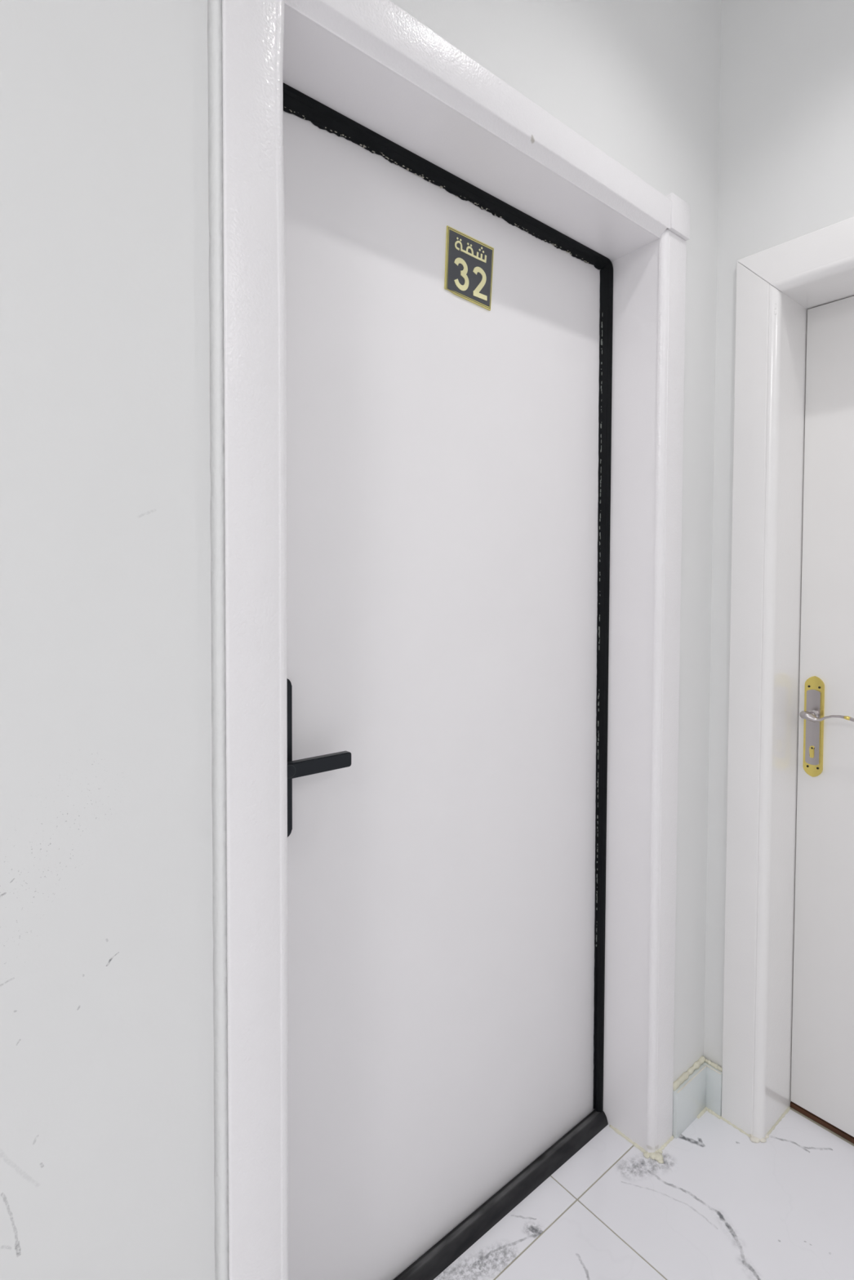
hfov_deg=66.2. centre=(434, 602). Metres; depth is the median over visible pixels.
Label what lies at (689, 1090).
baseboard
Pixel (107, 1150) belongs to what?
wall
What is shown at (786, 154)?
wall
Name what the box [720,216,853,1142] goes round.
trim
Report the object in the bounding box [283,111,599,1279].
door
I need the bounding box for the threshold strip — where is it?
[393,1109,608,1279]
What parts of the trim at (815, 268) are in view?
casing leg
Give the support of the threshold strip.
on the floor
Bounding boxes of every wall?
[0,0,721,1279]
[703,0,853,1067]
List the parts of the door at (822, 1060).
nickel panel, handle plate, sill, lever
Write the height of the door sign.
0.126 m
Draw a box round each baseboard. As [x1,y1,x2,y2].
[672,1055,706,1137]
[702,1058,722,1119]
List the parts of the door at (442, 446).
handle plate, lever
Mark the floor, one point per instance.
(721, 1204)
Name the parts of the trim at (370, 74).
casing leg, casing leg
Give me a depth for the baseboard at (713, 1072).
1.61 m
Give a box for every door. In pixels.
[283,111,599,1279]
[790,296,853,1143]
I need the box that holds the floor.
[433,1106,853,1279]
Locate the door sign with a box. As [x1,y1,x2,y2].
[444,226,493,311]
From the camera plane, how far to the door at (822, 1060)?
1.55 m
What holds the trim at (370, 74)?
attached to the wall at (107, 1150)
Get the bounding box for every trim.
[207,0,689,1279]
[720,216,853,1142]

